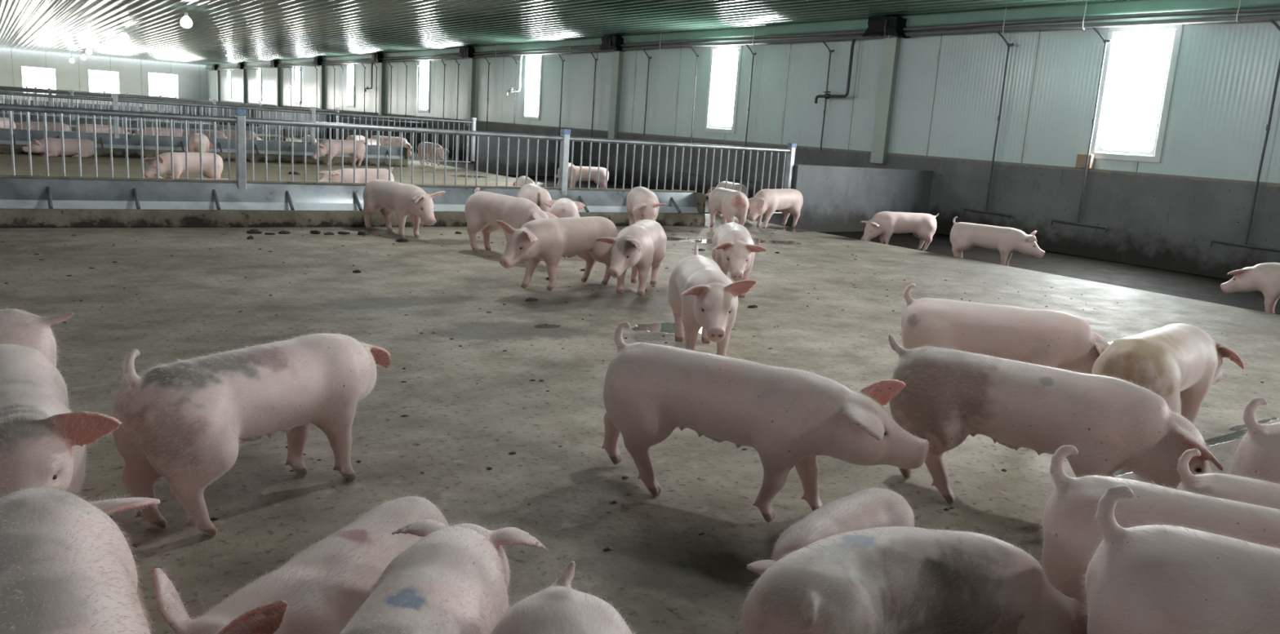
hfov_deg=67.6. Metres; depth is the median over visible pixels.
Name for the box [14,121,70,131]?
pig
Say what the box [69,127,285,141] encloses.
curb
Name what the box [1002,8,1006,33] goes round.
tie
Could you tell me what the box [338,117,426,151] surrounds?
wall partition
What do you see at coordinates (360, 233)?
clump
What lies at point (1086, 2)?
tie
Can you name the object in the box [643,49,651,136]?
pipe
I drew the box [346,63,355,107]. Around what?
window
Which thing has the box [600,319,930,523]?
pig
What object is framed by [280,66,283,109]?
pipe
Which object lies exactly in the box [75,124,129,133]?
pig
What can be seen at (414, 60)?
pipe
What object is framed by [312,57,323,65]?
beam
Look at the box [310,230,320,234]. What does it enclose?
clump
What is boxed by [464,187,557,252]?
pig
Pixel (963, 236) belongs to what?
pig
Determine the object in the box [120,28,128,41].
light bulb
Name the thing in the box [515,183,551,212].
pig
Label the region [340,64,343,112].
pipe
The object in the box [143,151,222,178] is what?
pig
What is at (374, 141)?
pig
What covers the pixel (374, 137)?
pig
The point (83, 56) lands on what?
light bulb
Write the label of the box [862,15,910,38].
beam
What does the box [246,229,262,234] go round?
clump
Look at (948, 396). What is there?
pig
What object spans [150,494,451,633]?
pig
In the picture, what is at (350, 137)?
pig
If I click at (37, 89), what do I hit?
fence
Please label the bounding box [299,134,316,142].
pig
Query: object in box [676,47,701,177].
pipe
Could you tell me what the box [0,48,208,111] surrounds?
wall
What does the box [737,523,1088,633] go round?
pig
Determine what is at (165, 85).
window
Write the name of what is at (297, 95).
window
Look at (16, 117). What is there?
trough
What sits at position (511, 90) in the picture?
water tap
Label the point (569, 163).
pig
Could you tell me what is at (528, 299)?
clump
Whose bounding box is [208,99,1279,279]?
wall
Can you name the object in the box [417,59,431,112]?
window
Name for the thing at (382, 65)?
pillar
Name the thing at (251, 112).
wall partition
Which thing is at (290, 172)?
clump
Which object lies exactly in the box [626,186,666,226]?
pig
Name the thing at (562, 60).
pipe
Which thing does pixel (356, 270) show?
clump
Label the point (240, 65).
beam
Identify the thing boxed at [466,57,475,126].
pillar
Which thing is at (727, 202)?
pig
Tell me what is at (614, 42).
beam
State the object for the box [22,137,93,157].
pig
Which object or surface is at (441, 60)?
pipe
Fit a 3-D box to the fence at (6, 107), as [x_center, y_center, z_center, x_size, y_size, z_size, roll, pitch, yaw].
[-6.486,-1.850,10.008,4.258,0.731,0.068,-4,14,-34]
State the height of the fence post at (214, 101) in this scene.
1.190 m
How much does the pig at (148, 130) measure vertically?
0.444 m
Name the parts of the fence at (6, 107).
rail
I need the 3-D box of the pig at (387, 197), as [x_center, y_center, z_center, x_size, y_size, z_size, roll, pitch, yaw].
[-2.792,-1.266,11.217,1.286,0.618,0.448,14,15,42]
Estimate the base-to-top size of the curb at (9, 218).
0.196 m
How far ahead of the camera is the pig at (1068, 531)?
2.53 m
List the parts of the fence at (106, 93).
rail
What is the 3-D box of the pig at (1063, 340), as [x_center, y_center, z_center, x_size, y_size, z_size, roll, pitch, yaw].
[2.082,0.204,5.365,1.229,0.674,0.419,6,12,12]
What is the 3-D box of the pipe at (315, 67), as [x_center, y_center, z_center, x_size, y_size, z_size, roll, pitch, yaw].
[-16.969,-11.586,50.135,0.101,3.176,0.974,-4,14,-34]
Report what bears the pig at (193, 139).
on the floor at (21, 164)
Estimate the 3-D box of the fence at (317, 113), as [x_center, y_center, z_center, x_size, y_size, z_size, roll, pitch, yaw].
[-6.403,-4.710,25.176,4.258,1.132,0.068,-4,14,-34]
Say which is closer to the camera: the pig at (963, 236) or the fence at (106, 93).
the pig at (963, 236)
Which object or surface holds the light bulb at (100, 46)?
hanging from the ceiling
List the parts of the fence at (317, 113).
rail, rail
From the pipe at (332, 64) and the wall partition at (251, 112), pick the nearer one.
the pipe at (332, 64)
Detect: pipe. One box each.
[208,13,1279,71]
[257,68,259,102]
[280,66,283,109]
[288,66,291,107]
[297,66,301,93]
[315,66,317,109]
[332,64,335,110]
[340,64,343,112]
[362,63,365,119]
[373,62,377,114]
[388,62,392,120]
[403,61,408,116]
[413,60,418,117]
[438,59,447,142]
[450,58,462,146]
[484,57,490,131]
[511,55,518,125]
[558,53,564,135]
[582,52,598,162]
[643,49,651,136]
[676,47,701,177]
[728,44,756,184]
[819,41,834,150]
[963,31,1013,219]
[1050,27,1111,232]
[1209,20,1279,251]
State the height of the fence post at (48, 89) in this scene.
1.190 m
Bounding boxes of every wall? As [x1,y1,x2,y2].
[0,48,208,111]
[208,19,1279,183]
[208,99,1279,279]
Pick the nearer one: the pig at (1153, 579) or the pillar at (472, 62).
the pig at (1153, 579)
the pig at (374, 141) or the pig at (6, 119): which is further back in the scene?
the pig at (374, 141)
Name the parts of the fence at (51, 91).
rail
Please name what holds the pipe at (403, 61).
attached to the pipe at (1265, 16)
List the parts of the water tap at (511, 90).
arm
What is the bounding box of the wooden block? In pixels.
[1075,153,1093,168]
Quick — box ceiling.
[0,0,1131,65]
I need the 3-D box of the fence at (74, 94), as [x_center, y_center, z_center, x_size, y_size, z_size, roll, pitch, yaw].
[-16.903,-7.104,32.708,4.258,0.771,0.068,-4,14,-34]
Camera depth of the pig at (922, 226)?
14.37 m
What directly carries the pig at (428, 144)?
on the floor at (21, 164)
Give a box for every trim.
[205,0,1279,68]
[207,11,1279,70]
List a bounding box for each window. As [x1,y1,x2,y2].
[20,65,57,94]
[87,69,119,93]
[147,71,178,97]
[226,69,231,99]
[256,67,262,101]
[294,66,301,103]
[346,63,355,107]
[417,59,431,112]
[522,54,542,120]
[704,44,742,133]
[1089,24,1184,163]
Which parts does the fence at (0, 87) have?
rail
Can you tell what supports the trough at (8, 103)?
on the curb
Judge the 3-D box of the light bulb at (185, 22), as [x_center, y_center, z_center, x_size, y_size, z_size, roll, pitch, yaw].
[-12.569,-8.297,26.480,0.310,0.555,0.310,-4,14,-34]
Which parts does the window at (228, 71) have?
pane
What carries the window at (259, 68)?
in the wall at (947, 99)
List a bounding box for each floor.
[0,137,763,222]
[0,222,1279,633]
[285,135,1279,315]
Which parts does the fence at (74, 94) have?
rail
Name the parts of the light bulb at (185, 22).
globe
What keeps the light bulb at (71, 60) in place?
hanging from the ceiling
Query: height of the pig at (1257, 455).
0.682 m
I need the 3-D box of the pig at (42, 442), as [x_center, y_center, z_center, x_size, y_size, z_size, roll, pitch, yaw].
[-1.951,0.462,2.933,0.477,0.592,1.209,-5,14,-39]
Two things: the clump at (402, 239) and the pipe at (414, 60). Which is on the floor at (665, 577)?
the clump at (402, 239)
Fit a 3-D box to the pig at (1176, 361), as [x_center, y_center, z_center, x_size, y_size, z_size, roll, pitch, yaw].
[2.742,0.358,4.955,1.333,0.620,0.446,-7,16,-45]
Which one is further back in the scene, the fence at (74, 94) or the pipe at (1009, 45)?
the fence at (74, 94)
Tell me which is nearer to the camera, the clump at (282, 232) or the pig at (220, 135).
the clump at (282, 232)
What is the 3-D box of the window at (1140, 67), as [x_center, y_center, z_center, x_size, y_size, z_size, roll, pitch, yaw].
[7.665,-3.458,14.782,0.135,2.060,1.160,-4,14,-34]
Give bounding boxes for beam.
[208,5,1279,69]
[212,64,217,70]
[236,62,244,69]
[270,60,278,67]
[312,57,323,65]
[371,53,384,62]
[457,46,475,58]
[599,35,624,51]
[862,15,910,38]
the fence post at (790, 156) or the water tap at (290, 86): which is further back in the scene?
the water tap at (290, 86)
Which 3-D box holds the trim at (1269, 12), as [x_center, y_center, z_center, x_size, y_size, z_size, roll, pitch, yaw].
[-8.953,-10.469,38.617,0.035,0.120,88.400,-4,14,-34]
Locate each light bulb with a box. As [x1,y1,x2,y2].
[69,52,74,62]
[80,49,86,59]
[85,44,92,54]
[97,38,104,50]
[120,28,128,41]
[180,7,192,27]
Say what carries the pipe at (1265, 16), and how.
attached to the pillar at (891, 50)
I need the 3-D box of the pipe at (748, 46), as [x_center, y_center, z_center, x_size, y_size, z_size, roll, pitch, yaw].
[2.485,-4.660,22.000,0.101,3.176,0.974,-4,14,-34]
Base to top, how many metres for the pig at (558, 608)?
0.567 m
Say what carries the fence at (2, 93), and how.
on the trough at (20, 135)
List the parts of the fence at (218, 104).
rail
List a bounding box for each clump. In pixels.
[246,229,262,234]
[264,232,275,235]
[278,230,290,234]
[288,171,300,174]
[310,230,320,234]
[324,231,334,235]
[337,231,350,234]
[352,269,360,272]
[357,231,369,235]
[395,238,408,241]
[524,297,537,301]
[746,305,758,308]
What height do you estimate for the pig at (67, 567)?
0.622 m
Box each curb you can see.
[0,143,408,167]
[0,208,705,228]
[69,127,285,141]
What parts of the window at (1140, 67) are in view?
pane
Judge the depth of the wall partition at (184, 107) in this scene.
66.58 m
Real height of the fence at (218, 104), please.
1.132 m
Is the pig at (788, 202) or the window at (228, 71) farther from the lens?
the window at (228, 71)
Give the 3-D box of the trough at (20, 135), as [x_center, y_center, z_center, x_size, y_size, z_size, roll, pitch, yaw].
[-12.765,-3.922,21.148,15.530,0.392,0.915,-4,14,-34]
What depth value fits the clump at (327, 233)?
10.93 m
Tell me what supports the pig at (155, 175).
on the floor at (21, 164)
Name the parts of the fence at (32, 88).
rail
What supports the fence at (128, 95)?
attached to the fence post
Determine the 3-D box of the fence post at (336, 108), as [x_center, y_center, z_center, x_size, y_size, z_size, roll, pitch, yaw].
[-11.510,-7.357,36.374,0.112,1.190,0.112,-4,14,-34]
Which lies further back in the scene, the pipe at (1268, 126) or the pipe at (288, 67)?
the pipe at (288, 67)
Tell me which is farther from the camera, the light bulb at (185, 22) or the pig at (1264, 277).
the light bulb at (185, 22)
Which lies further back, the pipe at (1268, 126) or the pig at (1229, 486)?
the pipe at (1268, 126)
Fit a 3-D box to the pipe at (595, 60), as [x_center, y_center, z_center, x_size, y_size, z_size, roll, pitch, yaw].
[-1.361,-6.029,27.562,0.101,3.176,0.974,-4,14,-34]
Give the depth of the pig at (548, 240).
8.26 m
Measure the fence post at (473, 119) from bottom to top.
1.190 m
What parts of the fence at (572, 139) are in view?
rail, rail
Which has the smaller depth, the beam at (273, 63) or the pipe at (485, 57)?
the pipe at (485, 57)
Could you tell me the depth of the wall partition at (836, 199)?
16.88 m
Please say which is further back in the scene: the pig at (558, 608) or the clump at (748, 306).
the clump at (748, 306)
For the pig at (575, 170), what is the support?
on the floor at (1180, 284)
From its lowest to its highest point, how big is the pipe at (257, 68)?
3.176 m
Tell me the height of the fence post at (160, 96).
1.190 m
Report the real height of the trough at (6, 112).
0.392 m
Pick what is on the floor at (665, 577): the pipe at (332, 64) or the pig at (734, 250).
the pig at (734, 250)
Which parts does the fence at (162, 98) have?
rail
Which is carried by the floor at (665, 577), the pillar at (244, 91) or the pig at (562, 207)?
the pig at (562, 207)
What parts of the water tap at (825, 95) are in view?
spout, arm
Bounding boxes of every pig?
[0,117,15,128]
[0,306,77,368]
[0,342,124,498]
[0,480,160,633]
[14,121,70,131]
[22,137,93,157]
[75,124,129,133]
[109,329,391,537]
[133,127,183,136]
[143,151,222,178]
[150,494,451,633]
[154,173,232,180]
[182,128,227,138]
[186,133,213,152]
[217,129,262,140]
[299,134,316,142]
[311,139,365,167]
[319,167,394,182]
[336,515,547,633]
[345,135,370,140]
[360,139,380,145]
[362,179,445,238]
[369,135,412,155]
[417,142,448,165]
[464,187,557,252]
[484,561,636,633]
[496,216,617,291]
[512,175,534,186]
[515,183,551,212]
[544,198,585,217]
[555,165,608,188]
[557,162,573,187]
[595,219,666,296]
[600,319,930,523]
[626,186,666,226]
[668,242,755,356]
[706,187,749,227]
[707,181,748,196]
[711,213,767,297]
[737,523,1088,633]
[746,486,915,575]
[747,188,803,228]
[859,211,938,251]
[884,333,1222,504]
[901,283,1109,374]
[950,216,1044,266]
[1035,444,1279,605]
[1075,482,1279,633]
[1092,323,1244,424]
[1172,447,1279,509]
[1220,262,1279,314]
[1226,395,1279,484]
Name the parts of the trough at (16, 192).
plate, plate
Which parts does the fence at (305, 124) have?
rail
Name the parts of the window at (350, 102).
sash, pane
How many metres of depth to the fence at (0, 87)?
40.93 m
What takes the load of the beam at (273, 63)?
attached to the ceiling
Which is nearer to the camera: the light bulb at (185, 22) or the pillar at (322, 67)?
the light bulb at (185, 22)
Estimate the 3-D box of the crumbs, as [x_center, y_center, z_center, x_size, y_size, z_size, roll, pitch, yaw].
[0.058,-0.085,7.843,10.867,0.009,10.203,-4,14,-34]
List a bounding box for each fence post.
[47,88,51,106]
[69,89,75,120]
[111,93,119,137]
[159,95,162,112]
[212,99,216,115]
[234,108,246,190]
[258,102,261,127]
[310,106,315,146]
[335,107,339,139]
[470,117,476,161]
[558,128,570,195]
[783,142,796,188]
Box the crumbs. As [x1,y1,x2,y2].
[0,228,1267,551]
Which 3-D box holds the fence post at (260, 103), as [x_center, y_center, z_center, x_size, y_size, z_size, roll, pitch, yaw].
[-18.422,-9.818,46.371,0.112,1.190,0.112,-4,14,-34]
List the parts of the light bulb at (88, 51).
globe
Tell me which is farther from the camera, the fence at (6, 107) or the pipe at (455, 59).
the pipe at (455, 59)
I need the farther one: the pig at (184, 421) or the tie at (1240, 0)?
the tie at (1240, 0)
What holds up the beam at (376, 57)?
attached to the ceiling
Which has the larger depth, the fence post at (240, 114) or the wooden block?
the wooden block
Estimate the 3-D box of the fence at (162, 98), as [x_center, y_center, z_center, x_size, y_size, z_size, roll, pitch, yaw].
[-20.215,-9.806,45.135,4.258,0.767,0.060,-4,14,-34]
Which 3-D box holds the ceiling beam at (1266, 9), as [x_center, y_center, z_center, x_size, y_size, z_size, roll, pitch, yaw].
[-8.725,-10.334,37.939,0.068,0.089,86.800,-4,14,-34]
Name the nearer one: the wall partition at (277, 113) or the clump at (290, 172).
the clump at (290, 172)
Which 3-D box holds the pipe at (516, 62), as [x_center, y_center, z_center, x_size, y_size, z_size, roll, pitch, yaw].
[-4.165,-7.488,31.588,0.066,2.263,0.328,-7,16,-44]
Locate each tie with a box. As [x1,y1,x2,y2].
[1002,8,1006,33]
[1082,2,1087,30]
[1235,0,1240,22]
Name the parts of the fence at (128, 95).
rail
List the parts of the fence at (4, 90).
rail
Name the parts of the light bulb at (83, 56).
globe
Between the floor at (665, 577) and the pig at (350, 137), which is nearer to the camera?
the floor at (665, 577)
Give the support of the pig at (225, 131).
on the floor at (21, 164)
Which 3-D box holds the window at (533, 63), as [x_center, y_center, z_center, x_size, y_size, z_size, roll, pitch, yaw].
[-3.411,-7.401,30.800,0.135,2.060,1.160,-4,14,-34]
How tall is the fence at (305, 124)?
0.731 m
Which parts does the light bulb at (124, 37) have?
globe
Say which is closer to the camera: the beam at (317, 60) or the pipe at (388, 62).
the pipe at (388, 62)
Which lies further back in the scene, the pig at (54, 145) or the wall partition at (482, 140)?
the wall partition at (482, 140)
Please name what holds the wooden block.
on the wall at (1169, 222)
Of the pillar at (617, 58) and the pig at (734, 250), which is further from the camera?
the pillar at (617, 58)
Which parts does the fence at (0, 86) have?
rail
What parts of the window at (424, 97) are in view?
sash, pane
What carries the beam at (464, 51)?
attached to the ceiling
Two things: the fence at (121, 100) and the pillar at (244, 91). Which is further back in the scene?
the pillar at (244, 91)
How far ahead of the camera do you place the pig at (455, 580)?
2.01 m
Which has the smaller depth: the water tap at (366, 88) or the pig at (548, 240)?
the pig at (548, 240)
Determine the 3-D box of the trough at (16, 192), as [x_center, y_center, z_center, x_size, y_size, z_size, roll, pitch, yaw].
[-5.658,-1.392,10.869,15.530,0.392,0.915,-4,14,-34]
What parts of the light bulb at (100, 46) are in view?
globe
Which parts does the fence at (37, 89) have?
rail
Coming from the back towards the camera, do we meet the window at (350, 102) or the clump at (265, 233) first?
the window at (350, 102)
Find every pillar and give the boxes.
[216,68,220,101]
[242,69,246,103]
[275,65,279,106]
[320,62,324,111]
[378,62,385,118]
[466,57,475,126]
[608,50,623,138]
[870,37,901,164]
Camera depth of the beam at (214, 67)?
70.26 m
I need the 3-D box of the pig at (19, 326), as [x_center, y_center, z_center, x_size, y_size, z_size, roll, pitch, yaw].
[-2.833,0.287,3.428,1.408,0.624,0.508,0,12,-18]
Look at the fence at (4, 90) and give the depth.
30.86 m
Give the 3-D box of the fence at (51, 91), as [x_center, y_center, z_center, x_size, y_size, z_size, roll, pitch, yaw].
[-23.815,-9.563,42.705,4.258,0.767,0.060,-4,14,-34]
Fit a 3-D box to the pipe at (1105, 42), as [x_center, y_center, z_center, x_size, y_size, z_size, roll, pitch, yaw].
[7.195,-2.983,15.188,0.101,3.176,0.974,-4,14,-34]
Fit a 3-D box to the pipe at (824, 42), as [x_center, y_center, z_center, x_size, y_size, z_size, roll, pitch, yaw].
[3.834,-4.640,20.019,0.066,2.263,0.328,-7,16,-44]
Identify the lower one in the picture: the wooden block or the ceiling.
the wooden block
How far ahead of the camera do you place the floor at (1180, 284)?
13.98 m
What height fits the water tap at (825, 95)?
1.306 m
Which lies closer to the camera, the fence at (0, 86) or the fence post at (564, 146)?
the fence post at (564, 146)
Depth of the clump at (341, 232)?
11.06 m
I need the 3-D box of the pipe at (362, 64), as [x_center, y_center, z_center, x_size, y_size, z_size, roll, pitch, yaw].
[-12.677,-10.058,43.927,0.101,3.176,0.974,-4,14,-34]
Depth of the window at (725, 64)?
22.98 m
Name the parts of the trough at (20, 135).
plate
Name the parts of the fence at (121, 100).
rail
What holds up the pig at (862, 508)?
on the floor at (665, 577)
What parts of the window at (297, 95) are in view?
sash, pane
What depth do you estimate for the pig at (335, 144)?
23.11 m
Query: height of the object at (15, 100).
0.392 m
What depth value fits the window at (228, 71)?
68.33 m
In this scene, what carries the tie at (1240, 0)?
hanging from the ceiling
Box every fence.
[0,85,26,99]
[0,86,34,102]
[0,87,48,105]
[0,88,70,116]
[0,91,112,133]
[0,103,236,180]
[31,88,102,104]
[36,88,125,107]
[50,90,159,112]
[73,93,213,124]
[106,93,175,108]
[117,98,311,142]
[128,94,208,113]
[161,97,258,118]
[215,102,336,140]
[245,117,563,187]
[315,111,472,162]
[569,136,790,213]
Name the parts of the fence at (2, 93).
rail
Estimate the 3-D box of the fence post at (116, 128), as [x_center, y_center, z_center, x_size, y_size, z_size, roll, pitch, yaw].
[-11.799,-4.411,21.519,0.112,1.190,0.112,-4,14,-34]
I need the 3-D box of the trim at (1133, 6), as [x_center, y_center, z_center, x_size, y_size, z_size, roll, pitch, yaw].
[-8.994,-10.627,38.550,0.160,0.210,88.400,-4,14,-34]
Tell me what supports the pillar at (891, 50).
attached to the wall at (947, 99)
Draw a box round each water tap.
[288,66,293,89]
[364,62,373,92]
[506,54,522,95]
[814,38,855,103]
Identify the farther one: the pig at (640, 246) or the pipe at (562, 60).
the pipe at (562, 60)
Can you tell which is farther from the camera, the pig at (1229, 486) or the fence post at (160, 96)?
the fence post at (160, 96)
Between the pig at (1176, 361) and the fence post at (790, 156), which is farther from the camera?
the fence post at (790, 156)
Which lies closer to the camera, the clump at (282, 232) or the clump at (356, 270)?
the clump at (356, 270)
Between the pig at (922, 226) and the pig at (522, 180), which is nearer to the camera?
the pig at (922, 226)
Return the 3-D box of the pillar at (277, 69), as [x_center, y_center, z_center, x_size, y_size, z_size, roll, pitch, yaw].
[-21.460,-13.678,56.717,0.160,2.600,0.320,-4,14,-34]
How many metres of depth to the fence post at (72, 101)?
31.44 m
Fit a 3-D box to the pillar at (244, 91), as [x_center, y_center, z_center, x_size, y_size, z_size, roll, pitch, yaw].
[-26.476,-15.464,63.973,0.160,2.600,0.320,-4,14,-34]
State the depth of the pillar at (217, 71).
70.81 m
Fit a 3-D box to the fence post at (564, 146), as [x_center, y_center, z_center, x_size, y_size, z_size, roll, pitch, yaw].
[-1.093,-2.104,13.674,0.112,1.150,0.112,-4,14,-34]
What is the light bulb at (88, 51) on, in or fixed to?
hanging from the ceiling
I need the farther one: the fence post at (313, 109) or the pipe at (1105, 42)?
the fence post at (313, 109)
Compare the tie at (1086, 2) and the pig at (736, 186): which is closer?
the tie at (1086, 2)
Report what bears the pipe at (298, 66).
attached to the pipe at (1265, 16)
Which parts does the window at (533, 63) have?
sash, pane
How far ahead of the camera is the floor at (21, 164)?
19.90 m
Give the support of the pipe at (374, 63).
attached to the pipe at (1265, 16)
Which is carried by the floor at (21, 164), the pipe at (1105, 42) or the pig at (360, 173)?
the pig at (360, 173)
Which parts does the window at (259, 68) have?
sash, pane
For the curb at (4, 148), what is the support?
on the floor at (21, 164)
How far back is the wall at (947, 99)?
18.28 m
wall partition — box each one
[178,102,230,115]
[211,107,258,126]
[261,111,333,137]
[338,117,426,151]
[473,136,585,176]
[784,164,933,232]
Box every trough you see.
[0,110,217,124]
[0,113,285,137]
[0,128,408,159]
[0,174,706,213]
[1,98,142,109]
[1,101,172,113]
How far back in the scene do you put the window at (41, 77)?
68.34 m
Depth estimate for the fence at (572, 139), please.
14.75 m
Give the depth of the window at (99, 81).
70.60 m

